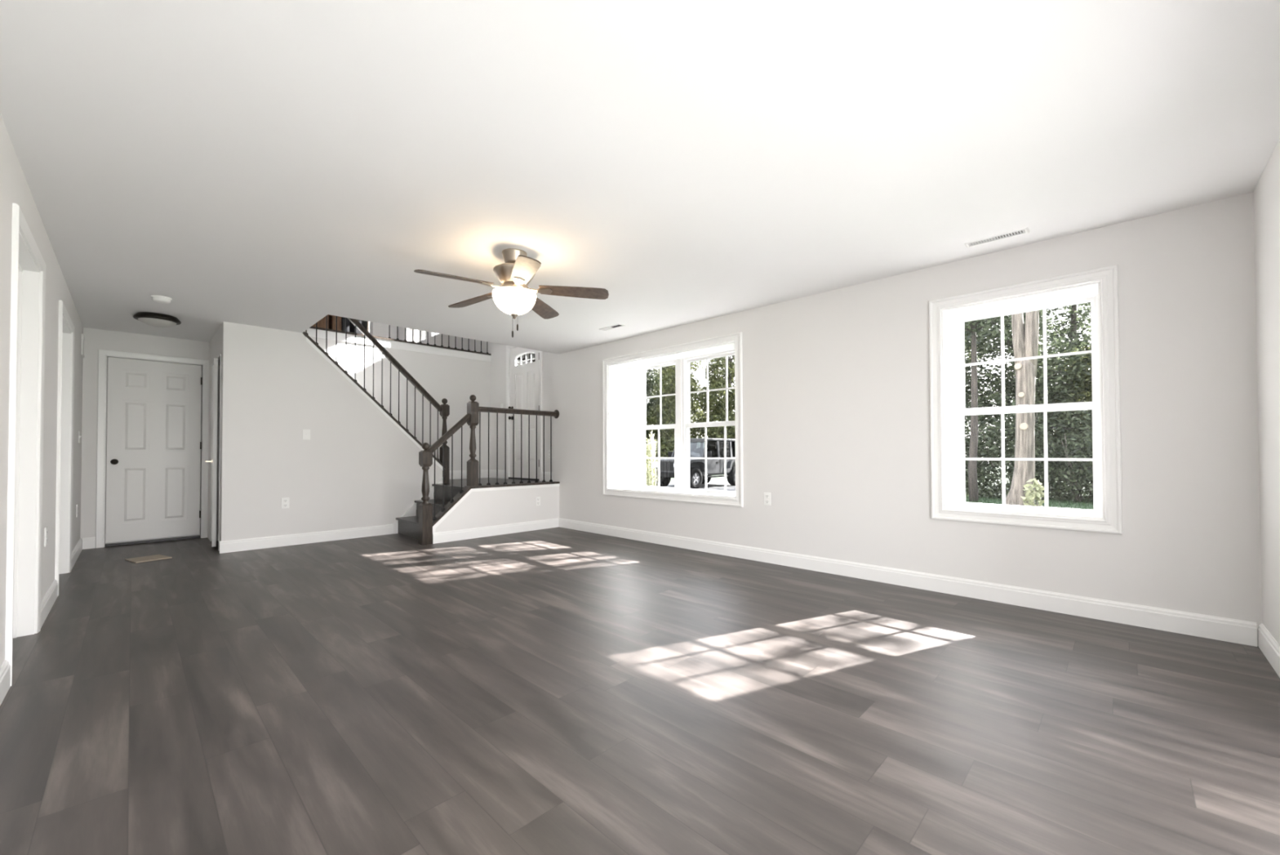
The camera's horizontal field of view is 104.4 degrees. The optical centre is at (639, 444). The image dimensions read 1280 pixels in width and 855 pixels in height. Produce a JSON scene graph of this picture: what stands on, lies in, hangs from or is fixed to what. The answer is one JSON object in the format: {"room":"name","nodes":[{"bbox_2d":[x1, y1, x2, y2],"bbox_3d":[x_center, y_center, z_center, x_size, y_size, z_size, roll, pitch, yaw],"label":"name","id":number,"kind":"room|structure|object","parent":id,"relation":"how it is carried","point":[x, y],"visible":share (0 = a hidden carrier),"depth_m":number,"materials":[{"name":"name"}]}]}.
{"room":"empty living room","nodes":[
{"label":"empty living room","id":0,"kind":"room"},
{"bbox_2d":[0,113,83,666],"bbox_3d":[-3.061,-0.082,2.363,9.102,2.540,0.120,-1,-1,44],"label":"wall","id":1,"kind":"structure","parent":0,"point":[14,187],"depth_m":3.06,"materials":[{"name":"white paint"}]},
{"bbox_2d":[4,202,45,685],"bbox_3d":[-3.244,-0.001,2.554,1.018,2.184,0.139,-1,-1,44],"label":"door","id":2,"kind":"structure","parent":1,"relation":"in","point":[28,291],"depth_m":2.86,"materials":[{"name":"white wood"}]},
{"bbox_2d":[0,537,82,705],"bbox_3d":[-3.010,1.026,2.395,8.702,0.125,0.016,-1,-1,44],"label":"baseboard","id":3,"kind":"structure","parent":1,"relation":"attached to","point":[48,600],"depth_m":3.12,"materials":[{"name":"white"}]},
{"bbox_2d":[44,526,47,546],"bbox_3d":[-3.844,0.592,3.210,0.074,0.120,0.008,-1,-1,44],"label":"wall outlet","id":4,"kind":"object","parent":1,"relation":"attached to","point":[46,527],"visible":1,"depth_m":3.19,"materials":[{"name":"white plastic"}]},
{"bbox_2d":[54,299,75,595],"bbox_3d":[-4.724,0.025,4.001,1.098,2.184,0.139,-1,-1,44],"label":"door","id":5,"kind":"structure","parent":1,"relation":"in","point":[64,503],"depth_m":4.35,"materials":[{"name":"white wood"}]},
{"bbox_2d":[80,333,84,357],"bbox_3d":[-6.014,-1.070,5.355,0.260,0.220,0.012,-1,-1,44],"label":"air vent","id":6,"kind":"object","parent":1,"relation":"in","point":[82,341],"visible":1,"depth_m":5.27,"materials":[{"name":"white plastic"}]},
{"bbox_2d":[80,327,208,538],"bbox_3d":[-5.442,-0.018,6.236,0.120,2.540,2.091,-1,-1,44],"label":"wall","id":7,"kind":"structure","parent":0,"point":[95,339],"depth_m":5.52,"materials":[{"name":"white paint"}]},
{"bbox_2d":[82,536,95,549],"bbox_3d":[-6.077,1.080,5.470,0.016,0.125,0.093,-1,-1,44],"label":"baseboard","id":8,"kind":"structure","parent":7,"relation":"attached to","point":[87,542],"depth_m":5.47,"materials":[{"name":"white"}]},
{"bbox_2d":[95,348,208,547],"bbox_3d":[-5.744,0.040,5.888,0.174,2.214,0.948,-1,-1,44],"label":"door","id":9,"kind":"structure","parent":7,"relation":"in","point":[149,411],"depth_m":5.84,"materials":[{"name":"white wood"}]},
{"bbox_2d":[105,368,201,543],"bbox_3d":[-5.898,-0.021,5.956,0.100,2.540,1.270,-1,-1,44],"label":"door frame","id":10,"kind":"structure","parent":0,"point":[107,369],"depth_m":5.89,"materials":[{"name":"white paint"}]},
{"bbox_2d":[207,324,222,550],"bbox_3d":[-4.899,-0.026,5.790,1.280,2.540,0.110,-1,-1,44],"label":"wall","id":11,"kind":"structure","parent":0,"point":[215,343],"depth_m":6.00,"materials":[{"name":"white paint"}]},
{"bbox_2d":[205,353,221,550],"bbox_3d":[-4.828,0.080,5.650,0.839,2.122,0.219,-1,-1,44],"label":"door","id":12,"kind":"structure","parent":11,"relation":"in","point":[216,364],"depth_m":5.44,"materials":[{"name":"white paint"}]},
{"bbox_2d":[220,321,442,541],"bbox_3d":[-3.616,-0.025,6.109,0.110,2.540,2.360,-1,-1,44],"label":"wall","id":13,"kind":"structure","parent":0,"point":[356,468],"depth_m":5.71,"materials":[{"name":"white paint"}]},
{"bbox_2d":[281,497,288,508],"bbox_3d":[-4.010,0.655,5.609,0.008,0.120,0.074,-1,-1,44],"label":"wall outlet","id":14,"kind":"object","parent":13,"relation":"attached to","point":[285,501],"visible":1,"depth_m":5.61,"materials":[{"name":"white plastic"}]},
{"bbox_2d":[302,429,310,439],"bbox_3d":[-3.871,-0.122,5.760,0.016,0.120,0.074,-1,-1,44],"label":"light switch","id":15,"kind":"object","parent":13,"relation":"attached to","point":[306,433],"visible":1,"depth_m":5.76,"materials":[{"name":"white plastic"}]},
{"bbox_2d":[219,524,394,553],"bbox_3d":[-3.798,1.079,5.812,0.016,0.125,1.730,-1,-1,44],"label":"baseboard","id":16,"kind":"structure","parent":13,"relation":"attached to","point":[241,544],"depth_m":5.71,"materials":[{"name":"white wood"}]},
{"bbox_2d":[306,337,442,469],"bbox_3d":[-3.313,-0.448,6.342,0.008,1.607,1.630,-1,-1,44],"label":"trim","id":17,"kind":"structure","parent":13,"relation":"attached to","point":[308,340],"depth_m":6.22,"materials":[{"name":"white wood"}]},
{"bbox_2d":[393,476,442,533],"bbox_3d":[-2.965,0.795,6.662,0.026,0.712,0.645,-1,-1,44],"label":"trim","id":18,"kind":"structure","parent":13,"relation":"attached to","point":[411,511],"depth_m":6.60,"materials":[{"name":"white"}]},
{"bbox_2d":[369,321,384,337],"bbox_3d":[-3.932,-2.800,7.430,0.140,2.470,0.160,-1,-1,44],"label":"wall","id":19,"kind":"structure","parent":0,"point":[376,329],"depth_m":7.36,"materials":[{"name":"white paint"}]},
{"bbox_2d":[384,324,399,338],"bbox_3d":[-7.335,-2.756,9.799,0.120,2.470,4.891,-1,-1,44],"label":"wall","id":20,"kind":"structure","parent":0,"point":[393,328],"depth_m":11.38,"materials":[{"name":"white paint"}]},
{"bbox_2d":[310,336,490,470],"bbox_3d":[-3.845,-0.146,7.307,0.110,2.818,3.530,-1,-1,44],"label":"wall","id":21,"kind":"structure","parent":0,"point":[454,379],"depth_m":7.80,"materials":[{"name":"white paint"}]},
{"bbox_2d":[304,328,491,361],"bbox_3d":[-3.688,-1.500,7.400,0.018,0.108,3.200,-1,-1,44],"label":"trim","id":22,"kind":"structure","parent":21,"relation":"attached to","point":[312,332],"depth_m":7.49,"materials":[{"name":"white"}]},
{"bbox_2d":[309,326,491,355],"bbox_3d":[-3.718,-1.567,7.423,0.125,0.026,3.190,-1,-1,44],"label":"trim","id":23,"kind":"structure","parent":21,"relation":"on","point":[313,327],"depth_m":7.50,"materials":[{"name":"brown wood"}]},
{"bbox_2d":[388,324,488,353],"bbox_3d":[-3.190,-2.038,7.975,0.062,0.967,1.670,-1,-1,44],"label":"gallery railing","id":24,"kind":"object","parent":23,"relation":"on","point":[389,325],"visible":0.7,"depth_m":7.89,"materials":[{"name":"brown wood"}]},
{"bbox_2d":[448,469,489,479],"bbox_3d":[-3.655,0.474,7.400,0.016,0.140,3.080,-1,-1,44],"label":"baseboard","id":25,"kind":"structure","parent":21,"relation":"attached to","point":[484,473],"depth_m":8.15,"materials":[{"name":"white"}]},
{"bbox_2d":[399,326,557,479],"bbox_3d":[-3.353,-1.206,9.517,6.330,5.600,0.300,-1,-1,44],"label":"wall","id":26,"kind":"structure","parent":0,"point":[498,351],"depth_m":8.33,"materials":[{"name":"white paint"}]},
{"bbox_2d":[414,328,439,342],"bbox_3d":[-4.489,-2.885,10.731,1.750,1.300,0.060,-1,-1,44],"label":"window","id":27,"kind":"structure","parent":26,"relation":"in","point":[424,334],"depth_m":11.09,"materials":[{"name":"white glass"}]},
{"bbox_2d":[489,469,552,481],"bbox_3d":[-1.890,0.476,7.845,1.920,0.140,0.016,-1,-1,44],"label":"baseboard","id":28,"kind":"structure","parent":26,"relation":"attached to","point":[492,472],"depth_m":8.21,"materials":[{"name":"white"}]},
{"bbox_2d":[506,345,542,480],"bbox_3d":[-1.741,-0.556,7.900,1.008,2.204,0.346,-1,-1,44],"label":"door","id":29,"kind":"structure","parent":26,"relation":"in","point":[523,366],"depth_m":7.84,"materials":[{"name":"white wood"}]},
{"bbox_2d":[515,351,535,364],"bbox_3d":[-1.810,-1.375,7.845,0.570,0.180,0.036,-1,-1,44],"label":"window","id":30,"kind":"structure","parent":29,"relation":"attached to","point":[522,357],"depth_m":7.85,"materials":[{"name":"white"}]},
{"bbox_2d":[435,477,546,485],"bbox_3d":[-2.354,0.634,7.329,1.973,0.190,1.400,-1,-1,44],"label":"floor","id":31,"kind":"structure","parent":0,"point":[484,481],"depth_m":7.37,"materials":[{"name":"wood"}]},
{"bbox_2d":[435,486,559,532],"bbox_3d":[-1.806,0.840,6.395,0.110,0.608,1.794,-1,-1,44],"label":"wall","id":32,"kind":"structure","parent":0,"point":[495,507],"depth_m":6.36,"materials":[{"name":"white paint"}]},
{"bbox_2d":[418,394,559,545],"bbox_3d":[-1.849,0.261,6.364,0.137,1.765,1.908,-1,-1,44],"label":"stair railing","id":33,"kind":"object","parent":32,"relation":"on","point":[473,417],"visible":1,"depth_m":6.08,"materials":[{"name":"brown wood"}]},
{"bbox_2d":[432,517,558,543],"bbox_3d":[-1.766,1.081,6.342,0.016,0.125,1.769,-1,-1,44],"label":"baseboard","id":34,"kind":"structure","parent":32,"relation":"attached to","point":[489,531],"depth_m":6.24,"materials":[{"name":"white wood"}]},
{"bbox_2d":[432,483,559,533],"bbox_3d":[-1.764,0.776,6.355,0.008,0.485,1.794,-1,-1,44],"label":"trim","id":35,"kind":"structure","parent":32,"relation":"attached to","point":[471,490],"depth_m":6.18,"materials":[{"name":"white wood"}]},
{"bbox_2d":[535,496,540,505],"bbox_3d":[-1.386,0.763,6.742,0.008,0.120,0.074,-1,-1,44],"label":"wall outlet","id":36,"kind":"object","parent":32,"relation":"attached to","point":[537,498],"visible":1,"depth_m":6.74,"materials":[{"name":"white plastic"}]},
{"bbox_2d":[631,369,644,485],"bbox_3d":[-0.193,-1.312,7.009,0.198,5.480,0.530,-1,-1,44],"label":"wall","id":37,"kind":"structure","parent":0,"point":[637,377],"depth_m":7.02,"materials":[{"name":"white paint"}]},
{"bbox_2d":[644,429,645,485],"bbox_3d":[0.035,-1.310,7.198,0.080,5.480,0.050,-1,-1,44],"label":"downspout","id":38,"kind":"object","parent":37,"relation":"attached to","point":[644,429],"visible":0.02,"depth_m":7.15,"materials":[{"name":"grey"}]},
{"bbox_2d":[0,0,1279,354],"bbox_3d":[-1.348,-1.466,4.139,9.102,0.270,5.191,-1,-1,44],"label":"ceiling","id":39,"kind":"structure","parent":0,"point":[286,165],"depth_m":2.21,"materials":[{"name":"white paint"}]},
{"bbox_2d":[133,311,181,327],"bbox_3d":[-4.893,-1.255,5.031,0.352,0.105,0.352,-1,-1,44],"label":"ceiling light","id":40,"kind":"object","parent":39,"relation":"attached to","point":[155,319],"visible":1,"depth_m":4.95,"materials":[{"name":"white glass"}]},
{"bbox_2d":[150,294,172,303],"bbox_3d":[-4.277,-1.296,4.432,0.140,0.044,0.140,-1,-1,44],"label":"smoke detector","id":41,"kind":"object","parent":39,"relation":"attached to","point":[158,299],"visible":1,"depth_m":4.40,"materials":[{"name":"white plastic"}]},
{"bbox_2d":[413,248,608,337],"bbox_3d":[-0.913,-1.046,3.455,1.262,0.592,1.240,-1,-1,44],"label":"ceiling fan","id":42,"kind":"object","parent":39,"relation":"hanging from","point":[513,296],"visible":1,"depth_m":3.40,"materials":[{"name":"silver metal"}]},
{"bbox_2d":[599,323,625,330],"bbox_3d":[-0.314,-1.309,5.525,0.340,0.008,0.100,-1,-1,44],"label":"ceiling vent","id":43,"kind":"object","parent":39,"relation":"in","point":[619,325],"visible":1,"depth_m":5.52,"materials":[{"name":"white plastic"}]},
{"bbox_2d":[964,226,1030,247],"bbox_3d":[2.325,-1.351,3.240,0.340,0.008,0.100,-1,-1,44],"label":"ceiling vent","id":44,"kind":"object","parent":39,"relation":"in","point":[1024,230],"visible":1,"depth_m":3.23,"materials":[{"name":"white plastic"}]},
{"bbox_2d":[0,526,1279,854],"bbox_3d":[-1.758,1.168,3.959,9.102,0.120,5.205,-1,-1,44],"label":"floor","id":45,"kind":"structure","parent":0,"point":[553,691],"depth_m":1.98,"materials":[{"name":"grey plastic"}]},
{"bbox_2d":[124,554,172,563],"bbox_3d":[-4.872,1.124,4.917,0.290,0.010,0.264,-1,-1,29],"label":"floor vent","id":46,"kind":"object","parent":45,"relation":"on","point":[151,557],"visible":1,"depth_m":4.89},
{"bbox_2d":[395,483,464,539],"bbox_3d":[-3.503,-0.165,6.165,1.970,2.620,2.180,-1,-1,44],"label":"staircase","id":47,"kind":"structure","parent":45,"relation":"on","point":[407,526],"depth_m":6.35,"materials":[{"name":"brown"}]},
{"bbox_2d":[302,315,449,483],"bbox_3d":[-3.460,-0.963,6.284,0.134,2.980,2.110,-1,-1,44],"label":"stair railing","id":48,"kind":"object","parent":47,"relation":"on","point":[444,409],"visible":0.5,"depth_m":6.52,"materials":[{"name":"brown wood"}]},
{"bbox_2d":[552,191,1262,645],"bbox_3d":[1.237,0.094,4.953,6.582,2.840,0.386,-1,-1,44],"label":"wall","id":49,"kind":"structure","parent":0,"point":[837,414],"depth_m":3.53,"materials":[{"name":"white paint"}]},
{"bbox_2d":[602,331,743,506],"bbox_3d":[0.403,-0.240,5.753,2.066,1.729,0.414,-1,-1,44],"label":"window","id":50,"kind":"structure","parent":49,"relation":"in","point":[617,428],"depth_m":5.83,"materials":[{"name":"white wood"}]},
{"bbox_2d":[764,492,770,505],"bbox_3d":[1.207,0.510,4.702,0.074,0.120,0.008,-1,-1,44],"label":"wall outlet","id":51,"kind":"object","parent":49,"relation":"attached to","point":[766,495],"visible":1,"depth_m":4.70,"materials":[{"name":"white plastic"}]},
{"bbox_2d":[558,517,1257,646],"bbox_3d":[1.075,1.050,4.819,6.209,0.125,0.016,-1,-1,44],"label":"baseboard","id":52,"kind":"structure","parent":49,"relation":"attached to","point":[1223,628],"depth_m":3.50,"materials":[{"name":"white"}]},
{"bbox_2d":[928,264,1122,533],"bbox_3d":[2.690,-0.272,3.517,1.029,1.644,0.414,-1,-1,44],"label":"window","id":53,"kind":"structure","parent":49,"relation":"in","point":[948,316],"depth_m":3.48,"materials":[{"name":"white wood"}]},
{"bbox_2d":[1253,138,1279,644],"bbox_3d":[1.704,0.032,0.867,0.200,2.840,4.805,-1,-1,44],"label":"wall","id":54,"kind":"structure","parent":0,"point":[1266,193],"depth_m":2.44,"materials":[{"name":"white paint"}]},
{"bbox_2d":[1257,622,1279,677],"bbox_3d":[3.042,1.008,2.373,0.016,0.125,0.763,-1,-1,44],"label":"baseboard","id":55,"kind":"structure","parent":54,"relation":"attached to","point":[1268,644],"depth_m":2.45,"materials":[{"name":"white"}]},
{"bbox_3d":[-5.501,-1.417,7.989,5.400,0.270,4.891,-1,-1,44],"label":"floor","id":56,"kind":"structure","parent":0,"visible":0},
{"bbox_2d":[311,314,328,328],"bbox_3d":[-6.568,-2.570,9.956,0.693,2.100,0.410,-1,-1,44],"label":"tall cabinet","id":57,"kind":"object","parent":56,"relation":"on","point":[321,323],"visible":0.04,"depth_m":9.80,"materials":[{"name":"brown wood"}]},
{"bbox_2d":[328,314,341,330],"bbox_3d":[-6.325,-2.567,10.204,0.693,2.100,0.165,-1,-1,44],"label":"tall cabinet","id":58,"kind":"object","parent":56,"relation":"on","point":[332,318],"visible":0.06,"depth_m":9.98,"materials":[{"name":"brown wood"}]},
{"bbox_2d":[341,316,349,332],"bbox_3d":[-6.202,-2.516,10.303,0.730,2.000,0.120,-1,-1,44],"label":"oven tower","id":59,"kind":"object","parent":56,"relation":"on","point":[343,319],"visible":0.08,"depth_m":10.05,"materials":[{"name":"black metal"}]},
{"bbox_2d":[349,319,368,333],"bbox_3d":[-5.988,-2.389,10.498,0.760,1.750,0.260,-1,-1,44],"label":"refrigerator","id":60,"kind":"object","parent":56,"relation":"on","point":[365,323],"visible":0.09,"depth_m":10.29,"materials":[{"name":"black metal"}]},
{"label":"outside","id":61,"kind":"structure","parent":0,"visible":0},
{"bbox_2d":[656,460,988,491],"bbox_3d":[26.385,1.990,43.410,5.800,0.210,81.000,-1,-1,44],"label":"driveway","id":62,"kind":"structure","parent":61,"point":[718,483],"depth_m":19.60,"materials":[{"name":"white concrete"}]},
{"bbox_2d":[649,437,735,488],"bbox_3d":[2.344,0.672,19.197,2.040,1.840,4.380,-1,-1,44],"label":"parked car","id":63,"kind":"object","parent":62,"relation":"on","point":[715,446],"visible":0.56,"depth_m":18.50,"materials":[{"name":"black paint"}]},
{"bbox_2d":[655,459,674,471],"bbox_3d":[0.981,0.760,17.801,1.200,0.470,0.080,-1,-1,44],"label":"grille","id":64,"kind":"object","parent":63,"relation":"attached to","point":[665,465],"depth_m":17.77,"materials":[{"name":"black plastic"}]},
{"bbox_2d":[667,451,672,456],"bbox_3d":[1.203,0.357,19.337,0.220,0.200,0.100,-1,-1,44],"label":"mirror","id":65,"kind":"object","parent":63,"relation":"attached to","point":[669,453],"depth_m":19.31,"materials":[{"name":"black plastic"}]},
{"bbox_2d":[659,458,700,470],"bbox_3d":[1.360,0.712,18.189,1.391,0.497,1.076,-1,-1,44],"label":"hood","id":66,"kind":"object","parent":63,"relation":"attached to","point":[664,464],"depth_m":17.82,"materials":[{"name":"black paint"}]},
{"bbox_2d":[706,451,711,457],"bbox_3d":[2.504,0.335,18.065,0.220,0.200,0.100,-1,-1,44],"label":"mirror","id":67,"kind":"object","parent":63,"relation":"attached to","point":[708,453],"depth_m":18.00,"materials":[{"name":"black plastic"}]},
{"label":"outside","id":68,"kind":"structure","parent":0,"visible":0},
{"bbox_2d":[670,466,1093,509],"bbox_3d":[13.825,1.807,28.419,140.000,0.200,120.000,-1,-1,44],"label":"ground","id":69,"kind":"structure","parent":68,"point":[672,478],"depth_m":13.43,"materials":[{"name":"plant"}]},
{"bbox_2d":[645,430,657,486],"bbox_3d":[0.175,0.601,8.330,0.284,1.695,0.340,0,-1,13],"label":"plant","id":70,"kind":"object","parent":69,"relation":"on","point":[651,475],"visible":0.43,"depth_m":8.28,"materials":[{"name":"green plant"}]},
{"bbox_2d":[645,368,671,470],"bbox_3d":[-0.461,-4.112,35.960,6.526,13.059,5.378,0,-1,-9],"label":"leafy tree","id":71,"kind":"object","parent":69,"relation":"on","point":[649,383],"visible":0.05,"depth_m":35.87,"materials":[{"name":"green plant"}]},
{"bbox_2d":[645,360,711,457],"bbox_3d":[2.857,-3.865,35.086,5.737,11.791,7.020,-1,-1,44],"label":"leafy tree","id":72,"kind":"object","parent":69,"relation":"on","point":[666,439],"visible":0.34,"depth_m":33.85,"materials":[{"name":"green plant"}]},
{"bbox_2d":[650,360,706,438],"bbox_3d":[3.327,-4.987,43.498,7.139,15.172,9.095,0,-1,-11],"label":"leafy tree","id":73,"kind":"object","parent":69,"relation":"on","point":[700,362],"visible":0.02,"depth_m":42.23,"materials":[{"name":"green plant"}]},
{"bbox_2d":[697,355,735,439],"bbox_3d":[6.619,-3.242,34.258,5.828,10.599,5.925,0,-1,-19],"label":"leafy tree","id":74,"kind":"object","parent":69,"relation":"on","point":[717,412],"visible":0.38,"depth_m":33.74,"materials":[{"name":"green plant"}]},
{"bbox_2d":[964,431,990,496],"bbox_3d":[9.315,0.514,15.101,2.350,2.335,1.733,-1,-1,44],"label":"shrub","id":75,"kind":"object","parent":69,"relation":"on","point":[966,442],"visible":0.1,"depth_m":14.43,"materials":[{"name":"green plant"}]},
{"bbox_2d":[964,311,1026,502],"bbox_3d":[8.898,-2.873,13.030,2.816,8.736,2.456,0,-1,-7],"label":"slim tree","id":76,"kind":"object","parent":69,"relation":"on","point":[972,464],"visible":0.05,"depth_m":13.12,"materials":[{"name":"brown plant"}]},
{"bbox_2d":[964,319,1038,429],"bbox_3d":[11.447,-3.571,17.433,4.064,10.261,4.432,-1,-1,37],"label":"tree","id":77,"kind":"object","parent":69,"relation":"on","point":[967,368],"visible":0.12,"depth_m":16.26,"materials":[{"name":"green plant"}]},
{"bbox_2d":[964,412,1063,500],"bbox_3d":[10.309,0.391,13.835,2.367,2.550,1.769,-1,-1,44],"label":"shrub","id":78,"kind":"object","parent":69,"relation":"on","point":[992,477],"visible":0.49,"depth_m":13.75,"materials":[{"name":"green plant"}]},
{"bbox_2d":[1005,310,1039,505],"bbox_3d":[8.323,-2.746,7.845,3.248,8.358,5.901,0,-1,-35],"label":"trunk","id":79,"kind":"object","parent":69,"relation":"on","point":[1024,340],"visible":0.16,"depth_m":8.27,"materials":[{"name":"brown plant"}]},
{"bbox_2d":[964,309,1093,477],"bbox_3d":[11.511,-3.709,14.975,4.201,10.466,4.128,0,-1,15],"label":"tree","id":80,"kind":"object","parent":69,"relation":"on","point":[1057,424],"visible":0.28,"depth_m":14.38,"materials":[{"name":"green plant"}]},
{"bbox_2d":[967,302,1092,456],"bbox_3d":[16.044,-4.516,18.295,6.927,12.150,5.461,-1,-1,44],"label":"tree","id":81,"kind":"object","parent":69,"relation":"on","point":[1075,322],"visible":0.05,"depth_m":18.19,"materials":[{"name":"green plant"}]},
{"bbox_2d":[965,493,1093,509],"bbox_3d":[7.219,1.385,9.151,8.586,0.110,12.898,-1,-1,44],"label":"grass","id":82,"kind":"structure","parent":69,"relation":"on","point":[982,495],"depth_m":12.53,"materials":[{"name":"green plant"}]},
{"bbox_2d":[1021,477,1044,506],"bbox_3d":[6.357,0.977,7.975,0.381,0.898,0.332,-1,-1,44],"label":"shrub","id":83,"kind":"object","parent":69,"relation":"on","point":[1030,495],"visible":0.74,"depth_m":7.96,"materials":[{"name":"green plant"}]},
{"bbox_2d":[1035,431,1093,502],"bbox_3d":[11.507,0.615,12.925,2.339,2.025,1.719,-1,-1,44],"label":"shrub","id":84,"kind":"object","parent":69,"relation":"on","point":[1077,480],"visible":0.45,"depth_m":12.84,"materials":[{"name":"green plant"}]},
{"bbox_2d":[1035,310,1093,484],"bbox_3d":[13.732,-3.624,14.754,3.978,10.275,3.826,0,-1,-21],"label":"tree","id":85,"kind":"object","parent":69,"relation":"on","point":[1089,397],"visible":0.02,"depth_m":14.56,"materials":[{"name":"green plant"}]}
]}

